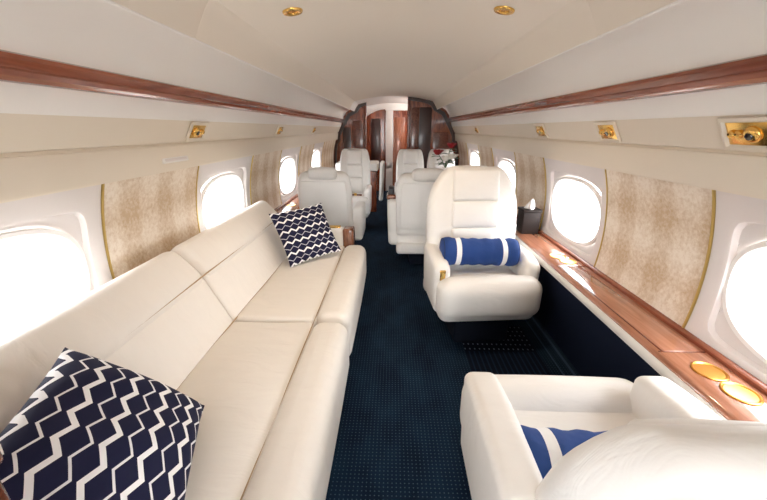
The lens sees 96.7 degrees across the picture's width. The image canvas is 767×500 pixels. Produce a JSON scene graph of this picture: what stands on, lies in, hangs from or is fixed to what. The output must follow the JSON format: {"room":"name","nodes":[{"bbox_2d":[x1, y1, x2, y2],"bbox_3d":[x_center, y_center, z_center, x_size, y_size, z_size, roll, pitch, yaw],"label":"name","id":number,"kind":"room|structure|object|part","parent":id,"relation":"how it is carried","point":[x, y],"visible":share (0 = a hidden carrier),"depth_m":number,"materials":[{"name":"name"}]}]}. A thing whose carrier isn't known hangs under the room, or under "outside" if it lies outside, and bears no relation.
{"room":"aircraft cabin","nodes":[
{"label":"aircraft cabin","id":0,"kind":"room"},
{"bbox_2d":[0,0,348,278],"bbox_3d":[-0.558,-0.694,2.794,1.176,2.039,9.500,1,20,1],"label":"wall","id":1,"kind":"structure","parent":0,"point":[53,140],"depth_m":1.33,"materials":[{"name":"white"}]},
{"bbox_2d":[0,185,112,317],"bbox_3d":[-1.121,0.155,0.984,0.182,0.650,0.772,1,20,1],"label":"window","id":2,"kind":"structure","parent":1,"relation":"in","point":[68,224],"depth_m":1.21,"materials":[{"name":"white plastic"}]},
{"bbox_3d":[-1.062,-0.086,1.657,0.107,0.667,0.645,1,20,1],"label":"fabric panel","id":3,"kind":"part","parent":1,"relation":"part of","materials":[{"name":"beige fabric"}]},
{"bbox_3d":[-0.957,-0.898,2.733,0.124,0.240,9.500,1,20,1],"label":"service panel","id":4,"kind":"part","parent":1,"relation":"part of","materials":[{"name":"beige plastic"}]},
{"bbox_2d":[0,49,343,122],"bbox_3d":[-0.866,-0.944,2.237,0.061,0.069,8.600,1,20,1],"label":"trim","id":5,"kind":"structure","parent":1,"relation":"attached to","point":[19,68],"depth_m":1.10,"materials":[{"name":"brown wood"}]},
{"bbox_2d":[162,155,188,163],"bbox_3d":[-0.985,-0.430,1.616,0.014,0.026,0.200,1,20,1],"label":"handle","id":6,"kind":"object","parent":1,"relation":"attached to","point":[179,158],"visible":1,"depth_m":1.60,"materials":[{"name":"plastic"}]},
{"bbox_2d":[185,122,208,141],"bbox_3d":[-0.941,-0.598,1.725,0.057,0.090,0.156,1,20,1],"label":"light","id":7,"kind":"object","parent":1,"relation":"attached to","point":[197,130],"visible":1,"depth_m":1.71,"materials":[{"name":"gold metal"}]},
{"bbox_3d":[-0.942,-0.599,1.724,0.004,0.070,0.122,29,18,-8],"label":"gold plate","id":8,"kind":"part","parent":7,"relation":"part of","materials":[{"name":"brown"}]},
{"bbox_2d":[197,156,252,231],"bbox_3d":[-1.084,-0.324,2.334,0.182,0.650,0.772,1,20,1],"label":"window","id":9,"kind":"structure","parent":1,"relation":"in","point":[236,172],"depth_m":2.37,"materials":[{"name":"white plastic"}]},
{"bbox_2d":[102,0,349,109],"bbox_3d":[-0.658,-0.975,1.848,0.011,0.011,7.900,1,20,1],"label":"trim","id":10,"kind":"structure","parent":1,"relation":"attached to","point":[111,2],"depth_m":1.17,"materials":[{"name":"white plastic"}]},
{"bbox_3d":[-1.024,-0.574,3.030,0.107,0.667,0.693,1,20,1],"label":"fabric panel","id":11,"kind":"part","parent":1,"relation":"part of","materials":[{"name":"beige fabric"}]},
{"bbox_2d":[274,125,284,135],"bbox_3d":[-0.906,-1.043,2.978,0.057,0.090,0.156,1,20,1],"label":"light","id":12,"kind":"object","parent":1,"relation":"attached to","point":[280,128],"visible":1,"depth_m":2.95,"materials":[{"name":"gold metal"}]},
{"bbox_2d":[274,194,299,212],"bbox_3d":[-0.891,-0.904,4.815,0.200,0.084,3.670,1,20,1],"label":"ledge","id":13,"kind":"object","parent":1,"relation":"attached to","point":[292,203],"visible":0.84,"depth_m":3.43,"materials":[{"name":"brown wood"}]},
{"bbox_2d":[279,147,300,203],"bbox_3d":[-1.045,-0.816,3.720,0.182,0.650,0.752,1,20,1],"label":"window","id":14,"kind":"structure","parent":1,"relation":"in","point":[291,156],"depth_m":3.89,"materials":[{"name":"white plastic"}]},
{"bbox_3d":[-0.986,-1.057,4.392,0.107,0.667,0.662,1,20,1],"label":"fabric panel","id":15,"kind":"part","parent":1,"relation":"part of","materials":[{"name":"beige fabric"}]},
{"bbox_2d":[312,142,323,166],"bbox_3d":[-1.008,-1.294,5.067,0.182,0.650,0.752,1,20,1],"label":"window","id":16,"kind":"structure","parent":1,"relation":"in","point":[318,148],"depth_m":5.29,"materials":[{"name":"white"}]},
{"bbox_3d":[-0.930,-1.764,6.384,0.107,0.667,2.032,1,20,1],"label":"fabric panel","id":17,"kind":"part","parent":1,"relation":"part of","materials":[{"name":"beige fabric"}]},
{"bbox_2d":[334,102,366,168],"bbox_3d":[-0.638,-1.839,6.498,0.660,1.799,0.076,1,20,1],"label":"wall","id":18,"kind":"structure","parent":0,"point":[352,133],"depth_m":6.34,"materials":[{"name":"brown wood"}]},
{"bbox_3d":[-0.684,-1.756,6.503,0.150,1.100,0.012,1,20,1],"label":"smoked panel","id":19,"kind":"part","parent":18,"relation":"part of","materials":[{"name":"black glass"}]},
{"bbox_3d":[-0.484,-1.819,6.473,0.200,1.200,0.016,1,20,1],"label":"raised panel","id":20,"kind":"part","parent":18,"relation":"part of","materials":[{"name":"brown wood"}]},
{"bbox_3d":[-0.334,-1.848,6.487,0.050,1.735,0.075,1,20,1],"label":"edge post","id":21,"kind":"part","parent":18,"relation":"part of","materials":[{"name":"brown wood"}]},
{"bbox_2d":[367,103,407,190],"bbox_3d":[0.199,-2.178,7.275,2.320,1.840,0.125,1,20,1],"label":"wall","id":22,"kind":"structure","parent":0,"point":[380,117],"depth_m":7.15,"materials":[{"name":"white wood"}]},
{"bbox_2d":[371,119,380,167],"bbox_3d":[-0.162,-2.243,7.217,0.200,1.000,0.012,1,20,1],"label":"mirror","id":23,"kind":"object","parent":22,"relation":"attached to","point":[375,123],"depth_m":7.19,"materials":[{"name":"glass"}]},
{"bbox_3d":[-0.194,-2.105,7.293,0.455,1.670,0.038,1,20,1],"label":"closet panel","id":24,"kind":"part","parent":22,"relation":"part of","materials":[{"name":"brown wood"}]},
{"bbox_3d":[0.023,-2.092,7.271,0.030,1.660,0.050,1,20,1],"label":"closet post","id":25,"kind":"part","parent":22,"relation":"part of","materials":[{"name":"brown wood"}]},
{"bbox_2d":[387,117,404,186],"bbox_3d":[0.261,-2.027,7.298,0.375,1.520,0.040,1,20,1],"label":"door","id":26,"kind":"structure","parent":22,"relation":"in","point":[399,122],"depth_m":7.18,"materials":[{"name":"brown wood"}]},
{"bbox_3d":[0.328,-2.051,7.274,0.150,1.200,0.012,1,20,1],"label":"raised panel","id":27,"kind":"part","parent":26,"relation":"part of","materials":[{"name":"brown wood"}]},
{"bbox_2d":[112,0,676,110],"bbox_3d":[0.088,-1.517,3.015,1.442,0.237,8.500,1,20,1],"label":"ceiling","id":28,"kind":"structure","parent":0,"point":[343,52],"depth_m":1.70,"materials":[{"name":"beige plastic"}]},
{"bbox_2d":[282,7,302,15],"bbox_3d":[-0.381,-1.003,1.427,0.085,0.031,0.085,-2,20,-6],"label":"recessed light","id":29,"kind":"object","parent":28,"relation":"in","point":[292,11],"visible":0.91,"depth_m":1.42,"materials":[{"name":"gold metal"}]},
{"bbox_2d":[494,6,514,14],"bbox_3d":[0.495,-0.987,1.398,0.085,0.032,0.085,-2,20,-6],"label":"recessed light","id":30,"kind":"object","parent":28,"relation":"in","point":[502,10],"visible":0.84,"depth_m":1.39,"materials":[{"name":"gold metal"}]},
{"bbox_2d":[407,97,458,167],"bbox_3d":[0.848,-1.617,5.792,0.910,1.851,0.076,1,20,1],"label":"wall","id":31,"kind":"structure","parent":0,"point":[429,127],"depth_m":5.63,"materials":[{"name":"brown wood"}]},
{"bbox_3d":[0.418,-1.623,5.802,0.050,1.770,0.075,1,20,1],"label":"edge post","id":32,"kind":"part","parent":31,"relation":"part of","materials":[{"name":"brown wood"}]},
{"bbox_3d":[0.517,-1.671,5.755,0.120,1.350,0.016,1,20,1],"label":"raised panel","id":33,"kind":"part","parent":31,"relation":"part of","materials":[{"name":"brown wood"}]},
{"bbox_3d":[0.687,-1.698,5.743,0.200,1.300,0.012,1,20,1],"label":"smoked panel","id":34,"kind":"part","parent":31,"relation":"part of","materials":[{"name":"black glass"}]},
{"bbox_3d":[0.947,-1.526,5.795,0.240,0.900,0.016,1,20,1],"label":"raised panel","id":35,"kind":"part","parent":31,"relation":"part of","materials":[{"name":"brown wood"}]},
{"bbox_2d":[326,191,580,499],"bbox_3d":[0.075,0.291,3.126,2.300,0.040,9.700,1,20,1],"label":"floor","id":36,"kind":"structure","parent":0,"point":[399,434],"depth_m":1.92,"materials":[{"name":"blue carpet"}]},
{"bbox_2d":[0,451,10,499],"bbox_3d":[-0.675,0.719,0.455,0.400,0.930,0.270,1,20,1],"label":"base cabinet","id":37,"kind":"object","parent":36,"relation":"on","point":[3,494],"visible":1,"depth_m":0.43,"materials":[{"name":"brown wood"}]},
{"bbox_2d":[0,201,365,499],"bbox_3d":[-0.589,0.344,1.722,0.872,0.798,2.345,1,20,1],"label":"sofa","id":38,"kind":"object","parent":36,"relation":"on","point":[222,318],"visible":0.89,"depth_m":1.23,"materials":[{"name":"leather"}]},
{"bbox_2d":[0,347,204,499],"bbox_3d":[-0.611,0.437,0.771,0.289,0.296,0.435,-7,21,-18],"label":"throw pillow","id":39,"kind":"object","parent":38,"relation":"on","point":[93,428],"visible":1,"depth_m":0.71,"materials":[{"name":"fabric"}]},
{"bbox_3d":[-0.822,0.445,1.102,0.209,0.299,1.091,1,20,1],"label":"backrest","id":40,"kind":"part","parent":38,"relation":"part of","materials":[{"name":"beige leather"}]},
{"bbox_3d":[-0.793,0.074,2.147,0.209,0.299,1.121,1,20,1],"label":"backrest","id":41,"kind":"part","parent":38,"relation":"part of","materials":[{"name":"beige leather"}]},
{"bbox_2d":[177,322,313,499],"bbox_3d":[-0.542,0.595,1.147,0.400,0.199,1.091,1,20,1],"label":"seat cushion","id":42,"kind":"object","parent":38,"relation":"on","point":[244,375],"depth_m":1.16,"materials":[{"name":"beige leather"}]},
{"bbox_2d":[236,246,344,325],"bbox_3d":[-0.513,0.224,2.193,0.400,0.199,1.121,1,20,1],"label":"seat cushion","id":43,"kind":"object","parent":38,"relation":"on","point":[298,293],"depth_m":1.89,"materials":[{"name":"beige leather"}]},
{"bbox_2d":[269,203,340,267],"bbox_3d":[-0.525,-0.115,2.332,0.416,0.337,0.223,-17,25,-39],"label":"throw pillow","id":44,"kind":"object","parent":38,"relation":"on","point":[305,234],"visible":1,"depth_m":2.28,"materials":[{"name":"fabric"}]},
{"bbox_3d":[-0.561,0.082,2.804,0.500,0.555,0.100,1,20,1],"label":"armrest","id":45,"kind":"part","parent":38,"relation":"part of","materials":[{"name":"leather"}]},
{"bbox_2d":[298,167,365,239],"bbox_3d":[-0.511,-0.407,3.578,0.629,0.967,0.657,1,20,1],"label":"armchair","id":46,"kind":"object","parent":36,"relation":"on","point":[330,187],"visible":0.57,"depth_m":3.26,"materials":[{"name":"white leather"}]},
{"bbox_3d":[-0.568,-0.469,3.364,0.524,0.610,0.195,1,20,1],"label":"backrest","id":47,"kind":"part","parent":46,"relation":"part of","materials":[{"name":"leather"}]},
{"bbox_3d":[-0.259,-0.323,3.608,0.126,0.355,0.400,1,20,1],"label":"armrest","id":48,"kind":"part","parent":46,"relation":"part of","materials":[{"name":"leather"}]},
{"bbox_2d":[340,148,371,217],"bbox_3d":[-0.399,-0.818,4.623,0.465,1.044,0.680,1,20,1],"label":"armchair","id":49,"kind":"object","parent":36,"relation":"on","point":[355,162],"visible":0.58,"depth_m":4.63,"materials":[{"name":"white leather"}]},
{"bbox_3d":[-0.394,-1.024,4.747,0.420,0.737,0.228,1,20,1],"label":"backrest","id":50,"kind":"part","parent":49,"relation":"part of","materials":[{"name":"leather"}]},
{"bbox_3d":[-0.211,-0.690,4.644,0.088,0.355,0.400,1,20,1],"label":"armrest","id":51,"kind":"part","parent":49,"relation":"part of","materials":[{"name":"leather"}]},
{"bbox_2d":[335,161,384,211],"bbox_3d":[-0.369,-1.084,5.724,0.780,0.805,0.490,1,20,1],"label":"base cabinet","id":52,"kind":"object","parent":36,"relation":"on","point":[374,165],"visible":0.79,"depth_m":5.49,"materials":[{"name":"brown wood"}]},
{"bbox_3d":[-0.028,-1.136,5.595,0.092,0.620,0.300,1,20,1],"label":"panel","id":53,"kind":"part","parent":52,"relation":"part of","materials":[{"name":"leather"}]},
{"bbox_2d":[395,149,423,191],"bbox_3d":[0.378,-0.885,4.841,0.438,1.024,0.677,1,20,1],"label":"armchair","id":54,"kind":"object","parent":36,"relation":"on","point":[408,160],"visible":0.35,"depth_m":4.84,"materials":[{"name":"white leather"}]},
{"bbox_2d":[387,168,443,263],"bbox_3d":[0.375,-0.358,3.437,0.684,0.970,0.648,1,20,1],"label":"armchair","id":55,"kind":"object","parent":36,"relation":"on","point":[407,206],"visible":0.48,"depth_m":3.19,"materials":[{"name":"white leather"}]},
{"bbox_3d":[0.103,-0.321,3.460,0.128,0.450,0.400,1,20,1],"label":"armrest","id":56,"kind":"part","parent":55,"relation":"part of","materials":[{"name":"leather"}]},
{"bbox_3d":[0.409,-0.201,3.526,0.570,0.240,0.500,1,20,1],"label":"seat","id":57,"kind":"part","parent":55,"relation":"part of","materials":[{"name":"leather"}]},
{"bbox_3d":[0.404,-0.419,3.220,0.570,0.610,0.186,1,20,1],"label":"backrest","id":58,"kind":"part","parent":55,"relation":"part of","materials":[{"name":"leather"}]},
{"bbox_2d":[427,149,454,168],"bbox_3d":[0.829,-0.897,4.877,0.438,1.024,0.677,1,20,1],"label":"armchair","id":59,"kind":"object","parent":36,"relation":"on","point":[432,162],"visible":0.18,"depth_m":4.89,"materials":[{"name":"white leather"}]},
{"bbox_2d":[423,165,541,341],"bbox_3d":[0.614,0.024,2.220,0.659,1.063,0.682,-1,20,-3],"label":"armchair","id":60,"kind":"object","parent":36,"relation":"on","point":[475,302],"visible":0.86,"depth_m":2.18,"materials":[{"name":"white leather"}]},
{"bbox_3d":[0.344,0.167,2.233,0.114,0.352,0.400,-1,20,-3],"label":"armrest","id":61,"kind":"part","parent":60,"relation":"part of","materials":[{"name":"leather"}]},
{"bbox_3d":[0.601,-0.182,2.344,0.610,0.757,0.231,-1,20,-3],"label":"backrest","id":62,"kind":"part","parent":60,"relation":"part of","materials":[{"name":"leather"}]},
{"bbox_2d":[439,237,520,265],"bbox_3d":[0.598,0.011,2.147,0.473,0.180,0.180,1,19,-2],"label":"bolster pillow","id":63,"kind":"object","parent":60,"relation":"on","point":[457,251],"visible":0.93,"depth_m":2.07,"materials":[{"name":"blue fabric"}]},
{"bbox_2d":[449,265,514,276],"bbox_3d":[0.617,0.211,2.192,0.460,0.168,0.400,-1,20,-3],"label":"seat cushion","id":64,"kind":"object","parent":60,"relation":"on","point":[455,270],"depth_m":2.18,"materials":[{"name":"leather"}]},
{"bbox_3d":[0.615,0.253,2.249,0.600,0.240,0.500,-1,20,-3],"label":"seat","id":65,"kind":"part","parent":60,"relation":"part of","materials":[{"name":"leather"}]},
{"bbox_3d":[0.887,0.156,2.264,0.114,0.352,0.400,-1,20,-3],"label":"armrest","id":66,"kind":"part","parent":60,"relation":"part of","materials":[{"name":"leather"}]},
{"bbox_2d":[460,372,766,499],"bbox_3d":[0.588,0.587,0.946,0.665,0.855,0.715,1,20,2],"label":"armchair","id":67,"kind":"object","parent":36,"relation":"on","point":[659,441],"visible":0.96,"depth_m":0.72,"materials":[{"name":"white leather"}]},
{"bbox_3d":[0.317,0.613,0.970,0.122,0.355,0.460,1,20,2],"label":"armrest","id":68,"kind":"part","parent":67,"relation":"part of","materials":[{"name":"leather"}]},
{"bbox_2d":[521,425,605,478],"bbox_3d":[0.564,0.565,0.885,0.473,0.180,0.180,1,20,3],"label":"bolster pillow","id":69,"kind":"object","parent":67,"relation":"on","point":[547,446],"visible":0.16,"depth_m":0.86,"materials":[{"name":"blue fabric"}]},
{"bbox_3d":[0.589,0.689,1.019,0.544,0.240,0.560,1,20,2],"label":"seat","id":70,"kind":"part","parent":67,"relation":"part of","materials":[{"name":"leather"}]},
{"bbox_3d":[0.580,0.521,0.678,0.529,0.551,0.252,1,20,2],"label":"backrest","id":71,"kind":"part","parent":67,"relation":"part of","materials":[{"name":"leather"}]},
{"bbox_3d":[0.859,0.620,0.952,0.122,0.355,0.460,1,20,2],"label":"armrest","id":72,"kind":"part","parent":67,"relation":"part of","materials":[{"name":"leather"}]},
{"bbox_2d":[442,0,766,382],"bbox_3d":[0.708,-0.683,2.763,1.176,2.039,9.500,1,20,1],"label":"wall","id":73,"kind":"structure","parent":0,"point":[665,174],"depth_m":1.40,"materials":[{"name":"white"}]},
{"bbox_3d":[1.272,-1.691,6.179,0.107,0.667,2.352,1,20,1],"label":"fabric panel","id":74,"kind":"part","parent":73,"relation":"part of","materials":[{"name":"beige fabric"}]},
{"bbox_2d":[466,143,479,164],"bbox_3d":[1.271,-1.169,4.714,0.182,0.650,0.742,1,20,1],"label":"window","id":75,"kind":"structure","parent":73,"relation":"in","point":[473,151],"depth_m":4.90,"materials":[{"name":"white"}]},
{"bbox_2d":[473,126,479,133],"bbox_3d":[1.101,-1.417,4.031,0.057,0.090,0.156,1,20,1],"label":"light","id":76,"kind":"object","parent":73,"relation":"attached to","point":[474,127],"visible":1,"depth_m":4.00,"materials":[{"name":"gold metal"}]},
{"bbox_3d":[1.213,-0.944,4.074,0.107,0.667,0.602,1,20,1],"label":"fabric panel","id":77,"kind":"part","parent":73,"relation":"part of","materials":[{"name":"beige fabric"}]},
{"bbox_2d":[492,148,516,193],"bbox_3d":[1.236,-0.714,3.433,0.182,0.650,0.742,1,20,1],"label":"window","id":78,"kind":"structure","parent":73,"relation":"in","point":[502,158],"depth_m":3.42,"materials":[{"name":"white plastic"}]},
{"bbox_3d":[1.177,-0.489,2.792,0.107,0.667,0.602,1,20,1],"label":"fabric panel","id":79,"kind":"part","parent":73,"relation":"part of","materials":[{"name":"beige fabric"}]},
{"bbox_2d":[533,124,548,137],"bbox_3d":[1.052,-0.795,2.279,0.057,0.090,0.156,1,20,1],"label":"light","id":80,"kind":"object","parent":73,"relation":"attached to","point":[540,129],"visible":1,"depth_m":2.26,"materials":[{"name":"gold metal"}]},
{"bbox_3d":[1.053,-0.795,2.278,0.004,0.070,0.122,-28,16,11],"label":"gold plate","id":81,"kind":"part","parent":80,"relation":"part of","materials":[{"name":"brown metal"}]},
{"bbox_2d":[438,0,685,108],"bbox_3d":[0.766,-0.963,1.813,0.011,0.011,7.900,1,20,1],"label":"trim","id":82,"kind":"structure","parent":73,"relation":"attached to","point":[672,4],"depth_m":1.17,"materials":[{"name":"white plastic"}]},
{"bbox_2d":[540,158,605,265],"bbox_3d":[1.200,-0.259,2.151,0.182,0.650,0.742,1,20,1],"label":"window","id":83,"kind":"structure","parent":73,"relation":"in","point":[560,175],"depth_m":2.20,"materials":[{"name":"white plastic"}]},
{"bbox_3d":[1.108,0.036,3.007,0.193,0.520,9.500,1,20,1],"label":"dado panel","id":84,"kind":"part","parent":73,"relation":"part of","materials":[{"name":"blue"}]},
{"bbox_2d":[448,54,766,121],"bbox_3d":[0.983,-0.810,1.861,0.061,0.069,7.900,1,20,1],"label":"trim","id":85,"kind":"structure","parent":73,"relation":"attached to","point":[749,71],"depth_m":1.16,"materials":[{"name":"brown wood"}]},
{"bbox_2d":[594,121,621,142],"bbox_3d":[1.032,-0.544,1.572,0.057,0.090,0.156,1,20,1],"label":"light","id":86,"kind":"object","parent":73,"relation":"attached to","point":[607,131],"visible":1,"depth_m":1.55,"materials":[{"name":"gold metal"}]},
{"bbox_3d":[1.033,-0.544,1.572,0.004,0.070,0.122,-28,16,11],"label":"gold plate","id":87,"kind":"part","parent":86,"relation":"part of","materials":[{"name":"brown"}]},
{"bbox_3d":[1.107,-0.880,2.682,0.124,0.240,9.500,1,20,1],"label":"service panel","id":88,"kind":"part","parent":73,"relation":"part of","materials":[{"name":"beige plastic"}]},
{"bbox_2d":[515,214,766,421],"bbox_3d":[1.072,0.033,2.174,0.200,0.084,7.830,1,20,1],"label":"ledge","id":89,"kind":"object","parent":73,"relation":"attached to","point":[731,392],"visible":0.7,"depth_m":1.26,"materials":[{"name":"brown wood"}]},
{"bbox_2d":[516,199,542,233],"bbox_3d":[1.080,-0.255,2.533,0.135,0.251,0.135,1,20,1],"label":"tissue box","id":90,"kind":"object","parent":89,"relation":"on","point":[528,218],"visible":0.98,"depth_m":2.49,"materials":[{"name":"black"}]},
{"bbox_3d":[1.080,-0.298,2.518,0.135,0.020,0.135,1,20,1],"label":"box lid","id":91,"kind":"part","parent":90,"relation":"part of","materials":[{"name":"black"}]},
{"bbox_3d":[1.045,0.224,1.563,0.115,0.006,0.790,1,20,1],"label":"table lid","id":92,"kind":"part","parent":89,"relation":"part of","materials":[{"name":"brown wood"}]},
{"bbox_3d":[1.141,-0.035,1.511,0.107,0.667,0.602,1,20,1],"label":"fabric panel","id":93,"kind":"part","parent":73,"relation":"part of","materials":[{"name":"beige fabric"}]},
{"bbox_2d":[685,191,766,384],"bbox_3d":[1.164,0.195,0.870,0.182,0.650,0.742,1,20,1],"label":"window","id":94,"kind":"structure","parent":73,"relation":"in","point":[726,316],"depth_m":1.13,"materials":[{"name":"white plastic"}]},
{"bbox_2d":[717,116,766,151],"bbox_3d":[1.015,-0.323,0.950,0.057,0.090,0.156,1,20,1],"label":"light","id":95,"kind":"object","parent":73,"relation":"attached to","point":[749,133],"visible":1,"depth_m":0.95,"materials":[{"name":"gold metal"}]},
{"bbox_3d":[1.016,-0.324,0.950,0.004,0.070,0.122,-28,16,11],"label":"gold plate","id":96,"kind":"part","parent":95,"relation":"part of","materials":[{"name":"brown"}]},
{"bbox_3d":[0.705,-0.840,3.928,0.100,0.215,0.100,1,20,1],"label":"flower vase","id":97,"kind":"object","parent":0,"visible":0},
{"bbox_2d":[432,149,444,166],"bbox_3d":[0.636,-0.978,3.877,0.198,0.330,0.176,1,20,1],"label":"rose","id":98,"kind":"object","parent":97,"relation":"in","point":[437,152],"visible":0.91,"depth_m":3.81,"materials":[{"name":"red plant"}]},
{"bbox_2d":[438,155,452,167],"bbox_3d":[0.703,-0.932,3.846,0.185,0.265,0.174,1,20,1],"label":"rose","id":99,"kind":"object","parent":97,"relation":"in","point":[444,158],"visible":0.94,"depth_m":3.80,"materials":[{"name":"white plant"}]},
{"bbox_2d":[439,142,457,163],"bbox_3d":[0.731,-1.017,3.883,0.207,0.400,0.121,1,20,1],"label":"rose","id":100,"kind":"object","parent":97,"relation":"in","point":[450,145],"visible":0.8,"depth_m":3.83,"materials":[{"name":"red plant"}]},
{"bbox_2d":[440,153,459,165],"bbox_3d":[0.745,-0.948,3.860,0.174,0.285,0.181,-6,20,-16],"label":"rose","id":101,"kind":"object","parent":97,"relation":"in","point":[453,156],"visible":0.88,"depth_m":3.79,"materials":[{"name":"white plant"}]}
]}

